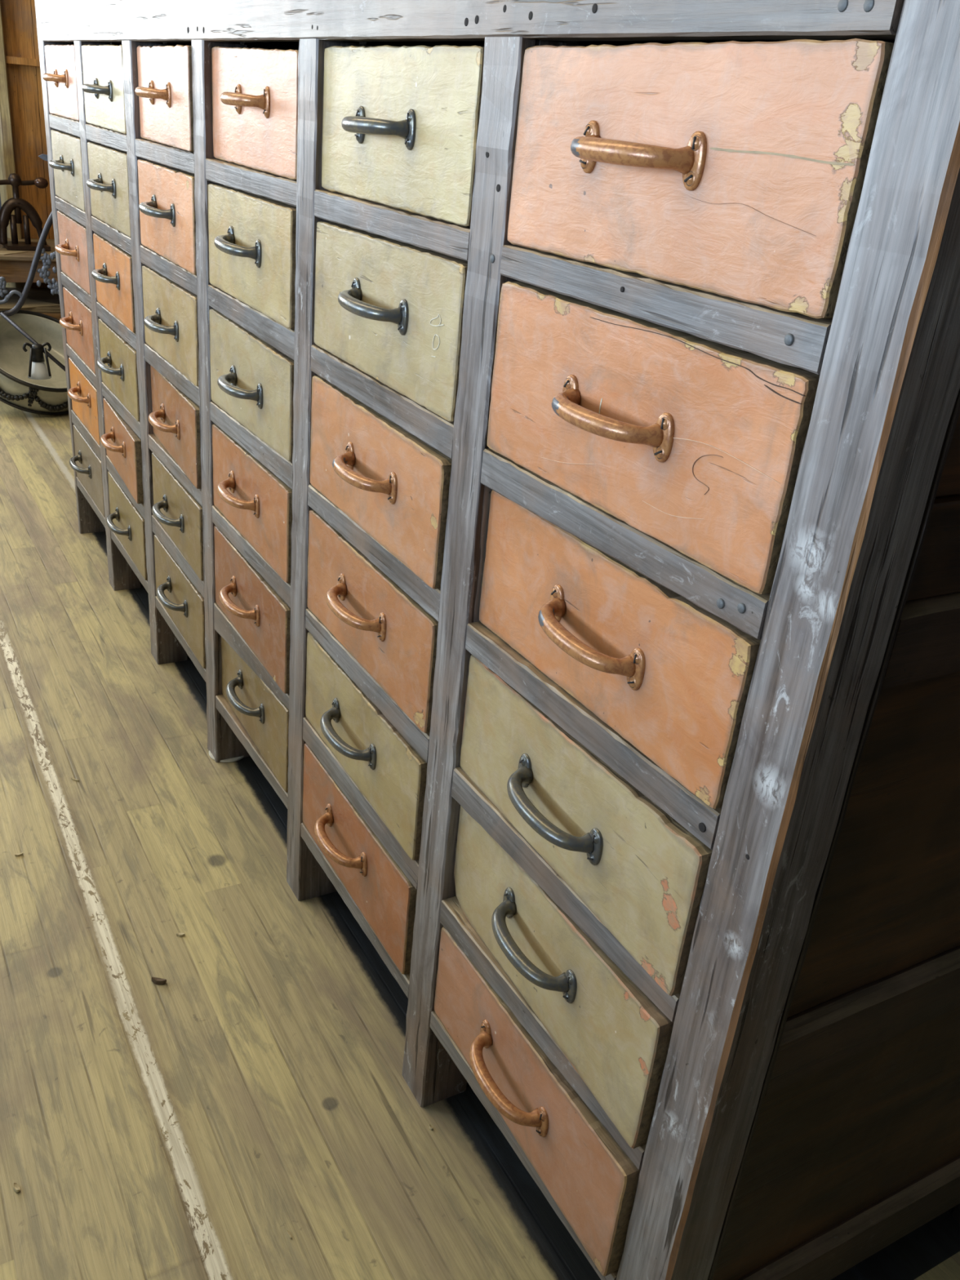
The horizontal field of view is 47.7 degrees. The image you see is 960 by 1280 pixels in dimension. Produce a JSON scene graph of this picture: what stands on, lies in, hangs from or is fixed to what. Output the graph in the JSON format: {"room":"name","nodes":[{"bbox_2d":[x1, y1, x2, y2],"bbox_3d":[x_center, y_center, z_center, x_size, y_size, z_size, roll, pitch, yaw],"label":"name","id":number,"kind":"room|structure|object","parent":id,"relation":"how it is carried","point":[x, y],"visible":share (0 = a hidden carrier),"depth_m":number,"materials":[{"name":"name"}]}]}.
{"room":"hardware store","nodes":[
{"label":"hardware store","id":0,"kind":"room"},
{"bbox_2d":[0,0,54,288],"bbox_3d":[-1.412,-2.668,4.439,1.065,2.900,0.104,-9,30,-28],"label":"wall partition","id":1,"kind":"structure","parent":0,"point":[18,16],"depth_m":4.39,"materials":[{"name":"brown wood"}]},
{"bbox_2d":[0,0,25,288],"bbox_3d":[-1.892,-2.587,4.174,0.045,2.900,0.192,-9,30,-28],"label":"trim","id":2,"kind":"structure","parent":1,"relation":"attached to","point":[7,166],"depth_m":4.36,"materials":[{"name":"brown wood"}]},
{"bbox_2d":[5,56,39,66],"bbox_3d":[-1.408,-2.361,4.525,1.065,0.025,0.035,-9,30,-28],"label":"trim","id":3,"kind":"structure","parent":1,"relation":"attached to","point":[9,60],"depth_m":4.29,"materials":[{"name":"brown wood"}]},
{"bbox_2d":[0,282,959,1279],"bbox_3d":[-2.893,0.075,1.935,9.000,0.100,9.600,-9,30,-28],"label":"floor","id":4,"kind":"structure","parent":0,"point":[179,1128],"depth_m":1.44,"materials":[{"name":"brown wood"}]},
{"bbox_2d":[13,1182,20,1192],"bbox_3d":[-0.514,0.608,1.205,0.007,0.005,0.011,-17,34,-38],"label":"chip","id":5,"kind":"object","parent":4,"relation":"on","point":[16,1188],"visible":1,"depth_m":1.20,"materials":[{"name":"beige wood"}]},
{"bbox_2d":[14,853,22,856],"bbox_3d":[-0.729,0.339,1.716,0.012,0.004,0.006,-7,29,-25],"label":"chip","id":6,"kind":"object","parent":4,"relation":"on","point":[19,854],"visible":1,"depth_m":1.72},
{"bbox_2d":[0,237,61,319],"bbox_3d":[-1.834,-1.367,4.463,1.350,0.473,0.532,-9,30,-28],"label":"bench","id":7,"kind":"object","parent":4,"relation":"on","point":[15,268],"visible":0.1,"depth_m":4.22,"materials":[{"name":"brown wood"}]},
{"bbox_2d":[0,250,28,255],"bbox_3d":[-1.891,-1.469,4.114,0.348,0.003,0.093,-8,29,-27],"label":"paper sheet","id":8,"kind":"object","parent":7,"relation":"on","point":[2,252],"visible":1,"depth_m":4.17,"materials":[{"name":"beige paper"}]},
{"bbox_2d":[0,173,50,250],"bbox_3d":[-1.808,-1.677,4.244,0.246,0.272,0.130,-9,30,-28],"label":"press","id":9,"kind":"object","parent":7,"relation":"on","point":[15,203],"visible":0.97,"depth_m":4.24,"materials":[{"name":"brown metal"}]},
{"bbox_2d":[0,293,60,308],"bbox_3d":[-1.917,-1.346,4.304,0.450,0.003,0.330,-9,30,-28],"label":"cardboard sheet","id":10,"kind":"object","parent":7,"relation":"on","point":[13,300],"visible":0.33,"depth_m":4.31,"materials":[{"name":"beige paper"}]},
{"bbox_2d":[0,287,60,312],"bbox_3d":[-1.834,-1.395,4.454,1.310,0.022,0.462,-9,30,-28],"label":"shelf","id":11,"kind":"object","parent":7,"relation":"attached to","point":[44,295],"depth_m":4.45,"materials":[{"name":"brown wood"}]},
{"bbox_2d":[0,154,68,415],"bbox_3d":[-1.592,-1.248,3.827,0.447,0.847,0.432,-9,30,-28],"label":"chandelier","id":12,"kind":"object","parent":4,"relation":"on","point":[33,376],"visible":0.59,"depth_m":3.94,"materials":[{"name":"black metal"}]},
{"bbox_2d":[22,342,51,362],"bbox_3d":[-1.561,-1.017,3.830,0.048,0.065,0.087,21,30,28],"label":"socket","id":13,"kind":"object","parent":12,"relation":"attached to","point":[37,350],"depth_m":3.82,"materials":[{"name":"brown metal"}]},
{"bbox_2d":[151,977,166,984],"bbox_3d":[-0.444,0.470,1.500,0.020,0.008,0.010,9,26,6],"label":"chip","id":14,"kind":"object","parent":4,"relation":"on","point":[156,980],"visible":1,"depth_m":1.50,"materials":[{"name":"brown plant"}]},
{"bbox_2d":[176,933,184,937],"bbox_3d":[-0.438,0.430,1.588,0.012,0.004,0.008,4,26,-4],"label":"chip","id":15,"kind":"object","parent":4,"relation":"on","point":[180,935],"visible":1,"depth_m":1.59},
{"bbox_2d":[286,1230,292,1239],"bbox_3d":[-0.208,0.649,1.185,0.002,0.003,0.010,-13,32,-34],"label":"chip","id":16,"kind":"object","parent":4,"relation":"on","point":[287,1232],"visible":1,"depth_m":1.19,"materials":[{"name":"beige wood"}]},
{"bbox_2d":[34,0,959,1279],"bbox_3d":[-0.186,-0.419,1.845,0.643,1.347,2.620,-9,30,-28],"label":"cabinet","id":17,"kind":"object","parent":4,"relation":"on","point":[528,431],"visible":1,"depth_m":0.93,"materials":[{"name":"grey wood"}]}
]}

